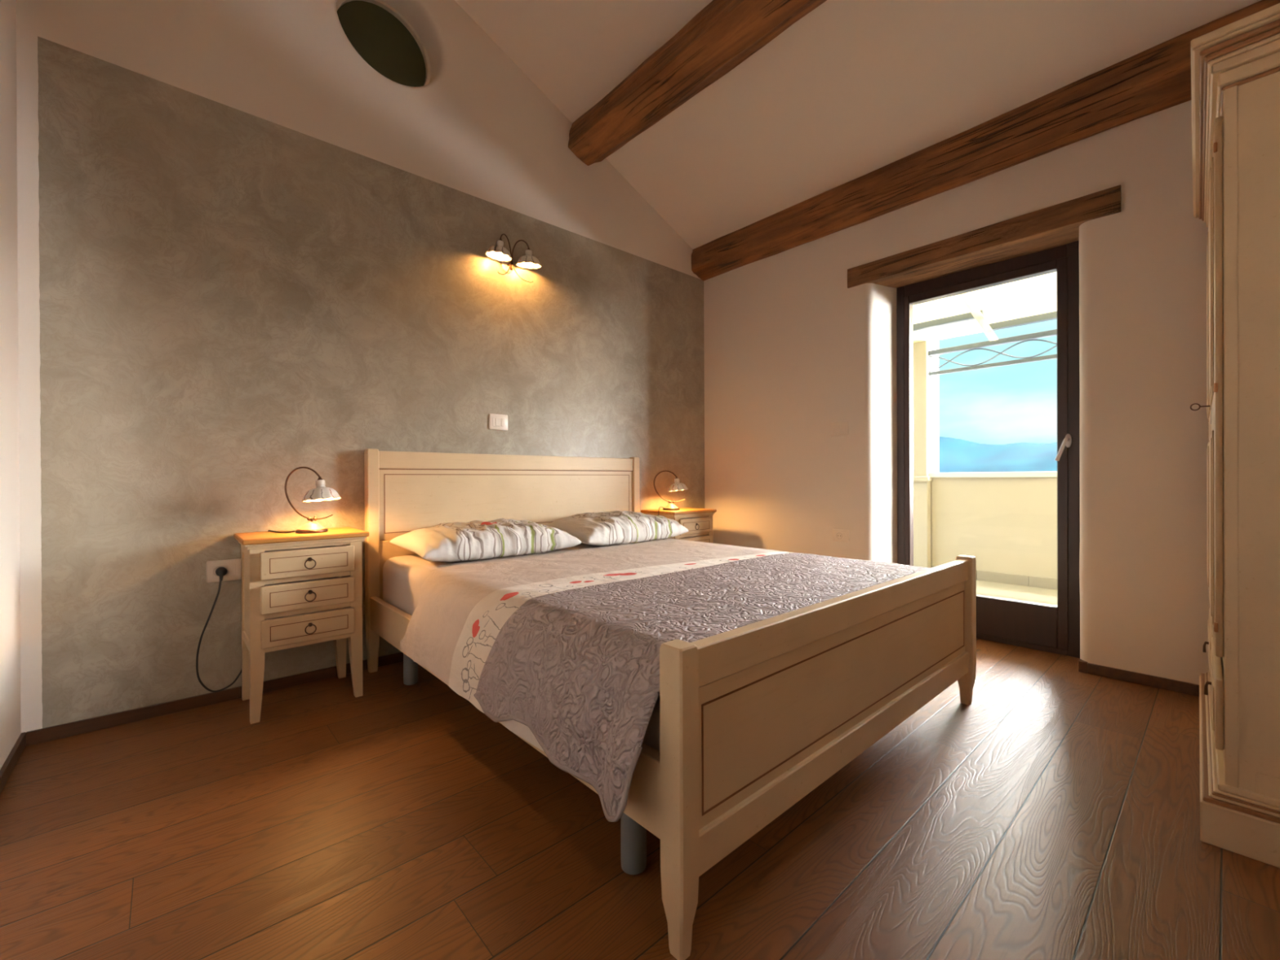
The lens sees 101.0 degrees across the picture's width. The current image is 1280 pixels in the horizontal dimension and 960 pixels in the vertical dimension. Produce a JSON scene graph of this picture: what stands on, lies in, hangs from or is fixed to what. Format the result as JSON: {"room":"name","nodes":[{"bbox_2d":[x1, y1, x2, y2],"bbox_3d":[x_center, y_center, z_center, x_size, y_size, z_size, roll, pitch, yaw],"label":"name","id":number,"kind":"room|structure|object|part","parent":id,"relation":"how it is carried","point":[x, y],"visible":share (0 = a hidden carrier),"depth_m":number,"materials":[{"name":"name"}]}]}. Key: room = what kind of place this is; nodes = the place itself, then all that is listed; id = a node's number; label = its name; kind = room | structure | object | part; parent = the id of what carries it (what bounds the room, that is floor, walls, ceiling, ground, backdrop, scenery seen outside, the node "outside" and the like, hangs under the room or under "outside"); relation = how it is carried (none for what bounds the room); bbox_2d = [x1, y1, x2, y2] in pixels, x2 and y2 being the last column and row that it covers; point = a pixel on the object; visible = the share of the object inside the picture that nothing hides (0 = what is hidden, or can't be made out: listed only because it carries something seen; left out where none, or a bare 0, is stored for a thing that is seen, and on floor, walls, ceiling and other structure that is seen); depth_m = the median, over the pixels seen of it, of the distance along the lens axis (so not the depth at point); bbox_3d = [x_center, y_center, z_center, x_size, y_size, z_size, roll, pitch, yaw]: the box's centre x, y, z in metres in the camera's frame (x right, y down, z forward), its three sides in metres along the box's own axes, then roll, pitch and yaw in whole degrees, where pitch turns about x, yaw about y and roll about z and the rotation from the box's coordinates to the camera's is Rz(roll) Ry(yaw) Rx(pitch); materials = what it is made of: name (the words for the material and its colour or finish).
{"room":"bedroom","nodes":[
{"label":"bedroom","id":0,"kind":"room"},
{"bbox_2d":[0,0,21,769],"bbox_3d":[-1.124,-0.650,0.450,0.300,3.375,4.100,0,0,-42],"label":"wall","id":1,"kind":"structure","parent":0,"point":[10,590],"depth_m":1.74,"materials":[{"name":"white paint"}]},
{"bbox_2d":[0,732,26,794],"bbox_3d":[-1.002,0.912,0.558,0.012,0.049,3.500,0,0,-42],"label":"baseboard","id":2,"kind":"structure","parent":1,"relation":"attached to","point":[11,762],"depth_m":1.70,"materials":[{"name":"brown wood"}]},
{"bbox_2d":[15,0,704,733],"bbox_3d":[-0.965,-0.913,3.217,3.682,3.886,0.400,0,0,-42],"label":"wall","id":3,"kind":"structure","parent":0,"point":[251,253],"depth_m":2.34,"materials":[{"name":"grey paint"}]},
{"bbox_2d":[25,652,403,746],"bbox_3d":[-0.815,0.905,3.073,3.630,0.049,0.012,0,0,-42],"label":"baseboard","id":4,"kind":"structure","parent":3,"relation":"attached to","point":[82,726],"depth_m":2.11,"materials":[{"name":"brown wood"}]},
{"bbox_2d":[206,558,240,582],"bbox_3d":[-1.753,0.383,2.227,0.122,0.090,0.014,0,0,-42],"label":"wall socket","id":5,"kind":"object","parent":3,"relation":"attached to","point":[233,566],"visible":0.88,"depth_m":2.23,"materials":[{"name":"white plastic"}]},
{"bbox_2d":[335,0,431,86],"bbox_3d":[-1.390,-2.303,2.836,0.498,0.498,0.070,0,0,-42],"label":"window","id":6,"kind":"structure","parent":3,"relation":"in","point":[384,38],"depth_m":2.84,"materials":[{"name":"black glass"}]},
{"bbox_2d":[488,413,507,431],"bbox_3d":[-0.822,-0.336,3.066,0.118,0.092,0.015,0,0,-42],"label":"light switch","id":7,"kind":"object","parent":3,"relation":"attached to","point":[496,421],"visible":1,"depth_m":3.06,"materials":[{"name":"white plastic"}]},
{"bbox_2d":[485,233,541,282],"bbox_3d":[-0.732,-1.286,3.055,0.342,0.246,0.153,0,0,-42],"label":"wall lamp","id":8,"kind":"object","parent":3,"relation":"attached to","point":[498,252],"visible":1,"depth_m":3.06,"materials":[{"name":"white ceramic"}]},
{"bbox_3d":[-0.800,-1.288,2.986,0.149,0.067,0.143,0,0,-42],"label":"lamp shade","id":9,"kind":"part","parent":8,"relation":"part of","materials":[{"name":"paint"}]},
{"bbox_2d":[497,238,503,246],"bbox_3d":[-0.791,-1.339,2.983,0.038,0.054,0.039,0,0,-42],"label":"socket","id":10,"kind":"object","parent":8,"relation":"attached to","point":[500,242],"depth_m":2.97,"materials":[{"name":"ceramic"}]},
{"bbox_3d":[-0.775,-1.286,3.016,0.007,0.246,0.125,0,0,23],"label":"arm","id":11,"kind":"part","parent":8,"relation":"part of","materials":[{"name":"metal"}]},
{"bbox_3d":[-0.779,-1.266,3.107,0.072,0.090,0.014,0,0,-42],"label":"wall plate","id":12,"kind":"part","parent":8,"relation":"part of","materials":[{"name":"white ceramic"}]},
{"bbox_3d":[-0.690,-1.286,3.093,0.125,0.246,0.007,0,0,-17],"label":"arm","id":13,"kind":"part","parent":8,"relation":"part of","materials":[{"name":"metal"}]},
{"bbox_3d":[-0.657,-1.288,3.115,0.149,0.067,0.143,0,0,-42],"label":"lamp shade","id":14,"kind":"part","parent":8,"relation":"part of","materials":[{"name":"paint"}]},
{"bbox_2d":[525,247,532,255],"bbox_3d":[-0.655,-1.340,3.105,0.038,0.054,0.039,0,0,-42],"label":"socket","id":15,"kind":"object","parent":8,"relation":"attached to","point":[528,252],"depth_m":3.09,"materials":[{"name":"ceramic"}]},
{"bbox_2d":[0,638,1279,959],"bbox_3d":[0.392,0.988,1.813,4.362,0.120,4.100,0,0,-42],"label":"floor","id":16,"kind":"structure","parent":0,"point":[1054,814],"depth_m":1.34,"materials":[{"name":"brown wood"}]},
{"bbox_2d":[233,526,368,724],"bbox_3d":[-1.445,0.580,2.260,0.442,0.709,0.354,0,0,-42],"label":"nightstand","id":17,"kind":"object","parent":16,"relation":"on","point":[297,589],"visible":1,"depth_m":2.14,"materials":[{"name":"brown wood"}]},
{"bbox_3d":[-1.670,0.601,2.251,0.046,0.668,0.046,0,0,-42],"label":"leg","id":18,"kind":"part","parent":17,"relation":"part of","materials":[{"name":"beige paint"}]},
{"bbox_3d":[-1.490,0.601,2.050,0.046,0.668,0.046,0,0,-42],"label":"leg","id":19,"kind":"part","parent":17,"relation":"part of","materials":[{"name":"beige paint"}]},
{"bbox_2d":[195,466,341,692],"bbox_3d":[-1.555,0.411,2.258,0.528,0.937,0.173,0,0,-7],"label":"table lamp","id":20,"kind":"object","parent":17,"relation":"on","point":[321,492],"visible":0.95,"depth_m":2.23,"materials":[{"name":"metal"}]},
{"bbox_3d":[-1.654,0.547,2.257,0.355,0.665,0.142,0,0,-16],"label":"power cord","id":21,"kind":"part","parent":20,"relation":"part of","materials":[{"name":"black plastic"}]},
{"bbox_3d":[-1.429,0.057,2.274,0.225,0.230,0.007,0,0,7],"label":"stem","id":22,"kind":"part","parent":20,"relation":"part of","materials":[{"name":"metal"}]},
{"bbox_2d":[315,476,325,488],"bbox_3d":[-1.374,0.012,2.267,0.038,0.054,0.038,0,0,-42],"label":"socket","id":23,"kind":"object","parent":20,"relation":"attached to","point":[320,483],"depth_m":2.25,"materials":[{"name":"ceramic"}]},
{"bbox_3d":[-1.366,0.063,2.265,0.149,0.064,0.143,0,0,-42],"label":"lamp shade","id":24,"kind":"part","parent":20,"relation":"part of","materials":[{"name":"ceramic"}]},
{"bbox_3d":[-1.452,0.256,2.265,0.426,0.020,0.333,0,0,-42],"label":"moulding","id":25,"kind":"part","parent":17,"relation":"part of","materials":[{"name":"beige paint"}]},
{"bbox_3d":[-1.436,0.465,2.246,0.326,0.108,0.306,0,0,-42],"label":"drawer","id":26,"kind":"part","parent":17,"relation":"part of","materials":[{"name":"beige paint"}]},
{"bbox_3d":[-1.437,0.333,2.246,0.326,0.108,0.306,0,0,-42],"label":"drawer","id":27,"kind":"part","parent":17,"relation":"part of","materials":[{"name":"beige paint"}]},
{"bbox_3d":[-1.435,0.597,2.247,0.326,0.108,0.306,0,0,-42],"label":"drawer","id":28,"kind":"part","parent":17,"relation":"part of","materials":[{"name":"beige paint"}]},
{"bbox_3d":[-1.332,0.337,2.130,0.041,0.046,0.009,0,0,-42],"label":"ring pull","id":29,"kind":"part","parent":17,"relation":"part of","materials":[{"name":"metal"}]},
{"bbox_3d":[-1.331,0.601,2.131,0.041,0.046,0.009,0,0,-42],"label":"ring pull","id":30,"kind":"part","parent":17,"relation":"part of","materials":[{"name":"metal"}]},
{"bbox_3d":[-1.331,0.469,2.130,0.041,0.046,0.009,0,0,-42],"label":"ring pull","id":31,"kind":"part","parent":17,"relation":"part of","materials":[{"name":"metal"}]},
{"bbox_3d":[-1.413,0.600,2.482,0.046,0.668,0.046,0,0,-42],"label":"leg","id":32,"kind":"part","parent":17,"relation":"part of","materials":[{"name":"beige paint"}]},
{"bbox_3d":[-1.233,0.599,2.281,0.046,0.668,0.046,0,0,-42],"label":"leg","id":33,"kind":"part","parent":17,"relation":"part of","materials":[{"name":"beige paint"}]},
{"bbox_2d":[364,448,976,959],"bbox_3d":[0.021,0.386,2.373,1.760,1.084,2.125,0,0,-42],"label":"double bed","id":34,"kind":"object","parent":16,"relation":"on","point":[754,717],"visible":0.71,"depth_m":1.43,"materials":[{"name":"beige paint"}]},
{"bbox_3d":[-1.306,0.391,2.572,0.053,1.084,0.055,0,0,-42],"label":"headboard post","id":35,"kind":"part","parent":34,"relation":"part of","materials":[{"name":"beige paint"}]},
{"bbox_3d":[-1.049,0.801,2.413,0.062,0.262,0.062,0,0,-42],"label":"support leg","id":36,"kind":"part","parent":34,"relation":"part of","materials":[{"name":"grey metal"}]},
{"bbox_3d":[-0.674,0.231,3.144,1.662,0.755,0.036,0,0,-42],"label":"headboard","id":37,"kind":"part","parent":34,"relation":"part of","materials":[{"name":"beige paint"}]},
{"bbox_3d":[-0.619,0.641,1.804,0.030,0.156,2.025,0,0,-42],"label":"rail","id":38,"kind":"part","parent":34,"relation":"part of","materials":[{"name":"beige paint"}]},
{"bbox_2d":[382,537,791,751],"bbox_3d":[0.007,0.495,2.366,1.628,0.255,1.993,0,0,-42],"label":"mattress","id":39,"kind":"object","parent":34,"relation":"on","point":[403,576],"visible":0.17,"depth_m":2.36,"materials":[{"name":"white fabric"}]},
{"bbox_2d":[389,518,582,562],"bbox_3d":[-0.762,0.286,2.651,0.820,0.165,0.506,0,0,-42],"label":"pillow","id":40,"kind":"object","parent":39,"relation":"on","point":[473,540],"visible":1,"depth_m":2.48,"materials":[{"name":"white fabric"}]},
{"bbox_2d":[400,541,788,751],"bbox_3d":[0.140,0.519,2.181,1.758,0.326,1.305,0,0,-42],"label":"sheet","id":41,"kind":"object","parent":39,"relation":"on","point":[459,615],"visible":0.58,"depth_m":1.93,"materials":[{"name":"beige fabric"}]},
{"bbox_2d":[545,510,688,546],"bbox_3d":[-0.147,0.277,3.193,0.827,0.176,0.507,0,0,-42],"label":"pillow","id":42,"kind":"object","parent":39,"relation":"on","point":[613,527],"visible":0.94,"depth_m":3.01,"materials":[{"name":"white fabric"}]},
{"bbox_2d":[473,552,928,822],"bbox_3d":[0.436,0.507,1.852,1.807,0.326,0.757,0,0,-39],"label":"quilt","id":43,"kind":"object","parent":39,"relation":"on","point":[579,668],"visible":0.95,"depth_m":1.37,"materials":[{"name":"grey fabric"}]},
{"bbox_3d":[-0.016,0.800,1.264,0.062,0.262,0.062,0,0,-42],"label":"support leg","id":44,"kind":"part","parent":34,"relation":"part of","materials":[{"name":"grey metal"}]},
{"bbox_3d":[-0.037,0.383,3.714,0.053,1.084,0.055,0,0,-42],"label":"headboard post","id":45,"kind":"part","parent":34,"relation":"part of","materials":[{"name":"beige paint"}]},
{"bbox_3d":[0.077,0.626,1.036,0.053,0.609,0.062,0,0,-42],"label":"footboard post","id":46,"kind":"part","parent":34,"relation":"part of","materials":[{"name":"beige paint"}]},
{"bbox_3d":[0.711,0.559,1.608,1.662,0.459,0.036,0,0,-42],"label":"footboard","id":47,"kind":"part","parent":34,"relation":"part of","materials":[{"name":"beige paint"}]},
{"bbox_3d":[1.346,0.619,2.178,0.053,0.609,0.062,0,0,-42],"label":"footboard post","id":48,"kind":"part","parent":34,"relation":"part of","materials":[{"name":"beige paint"}]},
{"bbox_2d":[640,507,716,542],"bbox_3d":[0.287,0.569,3.822,0.442,0.709,0.354,0,0,-42],"label":"nightstand","id":49,"kind":"object","parent":16,"relation":"on","point":[699,522],"visible":0.31,"depth_m":3.71,"materials":[{"name":"beige paint"}]},
{"bbox_2d":[653,470,688,515],"bbox_3d":[0.213,0.223,3.763,0.270,0.584,0.162,0,0,-24],"label":"table lamp","id":50,"kind":"object","parent":49,"relation":"on","point":[677,486],"visible":0.98,"depth_m":3.76,"materials":[{"name":"ceramic"}]},
{"bbox_3d":[0.210,0.046,3.789,0.225,0.230,0.007,0,0,5],"label":"stem","id":51,"kind":"part","parent":50,"relation":"part of","materials":[{"name":"metal"}]},
{"bbox_2d":[674,476,679,483],"bbox_3d":[0.265,0.001,3.784,0.038,0.054,0.038,0,0,-42],"label":"socket","id":52,"kind":"object","parent":50,"relation":"attached to","point":[677,480],"depth_m":3.77,"materials":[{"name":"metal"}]},
{"bbox_3d":[0.273,0.053,3.783,0.149,0.064,0.143,0,0,-44],"label":"lamp shade","id":53,"kind":"part","parent":50,"relation":"part of","materials":[{"name":"ceramic"}]},
{"bbox_3d":[0.242,0.590,3.612,0.046,0.668,0.046,0,0,-42],"label":"leg","id":54,"kind":"part","parent":49,"relation":"part of","materials":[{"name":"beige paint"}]},
{"bbox_3d":[0.280,0.245,3.827,0.426,0.020,0.333,0,0,-42],"label":"moulding","id":55,"kind":"part","parent":49,"relation":"part of","materials":[{"name":"beige paint"}]},
{"bbox_3d":[0.296,0.454,3.808,0.326,0.108,0.306,0,0,-42],"label":"drawer","id":56,"kind":"part","parent":49,"relation":"part of","materials":[{"name":"beige paint"}]},
{"bbox_3d":[0.295,0.322,3.808,0.326,0.108,0.306,0,0,-42],"label":"drawer","id":57,"kind":"part","parent":49,"relation":"part of","materials":[{"name":"beige paint"}]},
{"bbox_3d":[0.499,0.588,3.843,0.046,0.668,0.046,0,0,-42],"label":"leg","id":58,"kind":"part","parent":49,"relation":"part of","materials":[{"name":"beige paint"}]},
{"bbox_2d":[1190,2,1279,868],"bbox_3d":[2.090,-0.102,1.555,1.280,2.047,0.646,0,0,-43],"label":"wardrobe","id":59,"kind":"object","parent":16,"relation":"on","point":[1235,66],"visible":1,"depth_m":1.32,"materials":[{"name":"beige paint"}]},
{"bbox_3d":[2.094,0.618,1.951,0.009,0.040,0.016,0,0,-43],"label":"drop pull","id":60,"kind":"part","parent":59,"relation":"part of","materials":[{"name":"metal"}]},
{"bbox_3d":[1.693,0.621,1.572,0.009,0.040,0.016,0,0,-43],"label":"drop pull","id":61,"kind":"part","parent":59,"relation":"part of","materials":[{"name":"metal"}]},
{"bbox_3d":[2.101,-0.245,1.938,0.540,1.408,0.022,0,0,-43],"label":"door","id":62,"kind":"part","parent":59,"relation":"part of","materials":[{"name":"beige paint"}]},
{"bbox_3d":[2.261,0.609,1.775,0.540,0.185,0.471,0,0,-43],"label":"drawer","id":63,"kind":"part","parent":59,"relation":"part of","materials":[{"name":"beige paint"}]},
{"bbox_3d":[1.700,-0.243,1.559,0.540,1.408,0.022,0,0,-43],"label":"door","id":64,"kind":"part","parent":59,"relation":"part of","materials":[{"name":"beige paint"}]},
{"bbox_3d":[1.860,0.611,1.396,0.540,0.185,0.471,0,0,-43],"label":"drawer","id":65,"kind":"part","parent":59,"relation":"part of","materials":[{"name":"beige paint"}]},
{"bbox_3d":[2.088,-1.060,1.551,1.280,0.132,0.640,0,0,-43],"label":"cornice","id":66,"kind":"part","parent":59,"relation":"part of","materials":[{"name":"beige paint"}]},
{"bbox_2d":[454,0,1260,249],"bbox_3d":[0.350,-2.240,1.859,4.392,1.316,4.220,0,0,-42],"label":"ceiling","id":67,"kind":"structure","parent":0,"point":[851,90],"depth_m":2.79,"materials":[{"name":"white paint"}]},
{"bbox_2d":[568,0,826,165],"bbox_3d":[0.847,-2.232,2.179,0.341,0.300,3.630,0,0,-42],"label":"ceiling beam","id":68,"kind":"structure","parent":67,"relation":"attached to","point":[723,34],"depth_m":2.74,"materials":[{"name":"brown wood"}]},
{"bbox_2d":[691,0,1279,280],"bbox_3d":[1.668,-1.740,2.918,0.195,0.249,3.630,0,0,-42],"label":"ceiling beam","id":69,"kind":"structure","parent":67,"relation":"attached to","point":[1157,78],"depth_m":2.70,"materials":[{"name":"brown wood"}]},
{"bbox_2d":[703,99,1209,684],"bbox_3d":[1.861,-0.481,3.137,0.452,2.800,3.500,0,0,-42],"label":"wall","id":70,"kind":"structure","parent":0,"point":[792,352],"depth_m":2.53,"materials":[{"name":"white paint"}]},
{"bbox_2d":[832,528,848,542],"bbox_3d":[1.301,0.362,3.420,0.014,0.080,0.112,0,0,-42],"label":"wall socket","id":71,"kind":"object","parent":70,"relation":"attached to","point":[838,535],"visible":1,"depth_m":3.41,"materials":[{"name":"white plastic"}]},
{"bbox_2d":[847,184,1120,288],"bbox_3d":[1.853,-1.288,2.973,0.257,0.127,1.298,0,0,-42],"label":"lintel","id":72,"kind":"object","parent":70,"relation":"attached to","point":[1058,224],"visible":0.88,"depth_m":2.82,"materials":[{"name":"brown wood"}]},
{"bbox_2d":[912,271,1057,375],"bbox_3d":[3.634,-1.462,2.985,1.971,0.852,5.400,0,0,-42],"label":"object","id":73,"kind":"object","parent":70,"relation":"attached to","point":[1030,300],"visible":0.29,"depth_m":4.58,"materials":[{"name":"metal"}]},
{"bbox_3d":[2.588,-1.425,4.903,0.060,0.055,1.050,0,0,-42],"label":"cross rail","id":74,"kind":"part","parent":73,"relation":"part of","materials":[{"name":"grey metal"}]},
{"bbox_3d":[4.452,-1.262,3.506,0.060,0.046,4.980,0,0,-42],"label":"rail","id":75,"kind":"part","parent":73,"relation":"part of","materials":[{"name":"grey metal"}]},
{"bbox_3d":[4.486,-1.140,3.472,0.035,0.198,4.885,0,0,-42],"label":"rail","id":76,"kind":"part","parent":73,"relation":"part of","materials":[{"name":"grey metal"}]},
{"bbox_3d":[4.545,-1.365,3.132,0.060,0.055,4.300,0,0,-42],"label":"cross rail","id":77,"kind":"part","parent":73,"relation":"part of","materials":[{"name":"grey metal"}]},
{"bbox_2d":[896,240,1079,657],"bbox_3d":[1.949,-0.161,3.042,0.153,2.158,0.910,0,0,-42],"label":"door","id":78,"kind":"structure","parent":70,"relation":"in","point":[1052,628],"depth_m":2.82,"materials":[{"name":"brown wood"}]},
{"bbox_3d":[2.183,-0.159,2.712,0.083,0.123,0.039,0,0,-8],"label":"lever","id":79,"kind":"part","parent":78,"relation":"part of","materials":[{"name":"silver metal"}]},
{"bbox_3d":[2.218,-0.204,2.732,0.010,0.072,0.028,0,0,-42],"label":"handle","id":80,"kind":"part","parent":78,"relation":"part of","materials":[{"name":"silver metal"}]},
{"bbox_2d":[1078,658,1199,697],"bbox_3d":[1.711,0.894,2.992,0.042,0.052,3.488,0,0,-42],"label":"baseboard","id":81,"kind":"structure","parent":70,"relation":"attached to","point":[1184,687],"depth_m":2.37,"materials":[{"name":"brown wood"}]},
{"bbox_2d":[976,580,1057,605],"bbox_3d":[3.492,0.996,3.325,2.210,0.110,6.600,0,0,-42],"label":"floor","id":82,"kind":"structure","parent":0,"point":[1046,596],"depth_m":4.41,"materials":[{"name":"tile"}]},
{"bbox_2d":[912,339,938,568],"bbox_3d":[2.760,-0.301,5.516,0.375,2.480,0.605,0,0,-42],"label":"pillar","id":83,"kind":"structure","parent":82,"relation":"on","point":[926,387],"depth_m":5.25,"materials":[{"name":"beige paint"}]},
{"bbox_2d":[931,477,1057,586],"bbox_3d":[4.686,0.455,3.407,0.200,0.962,5.123,0,0,-42],"label":"parapet","id":84,"kind":"object","parent":82,"relation":"on","point":[1009,525],"visible":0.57,"depth_m":4.82,"materials":[{"name":"beige paint"}]},
{"bbox_2d":[928,471,1057,477],"bbox_3d":[4.681,-0.051,3.414,0.255,0.050,5.140,0,0,-42],"label":"coping","id":85,"kind":"object","parent":84,"relation":"on","point":[1050,473],"visible":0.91,"depth_m":4.81,"materials":[{"name":"stone"}]},
{"bbox_2d":[931,564,1057,590],"bbox_3d":[4.633,0.891,3.309,0.014,0.091,5.196,0,0,-42],"label":"baseboard","id":86,"kind":"structure","parent":84,"relation":"attached to","point":[1011,579],"depth_m":4.71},
{"label":"outside","id":87,"kind":"structure","parent":0,"visible":0},
{"bbox_2d":[938,436,1057,472],"bbox_3d":[105.328,7.486,201.809,180.000,61.033,593.400,0,0,-42],"label":"mountains","id":88,"kind":"structure","parent":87,"point":[955,455],"depth_m":238.66,"materials":[{"name":"blue"}]}
]}

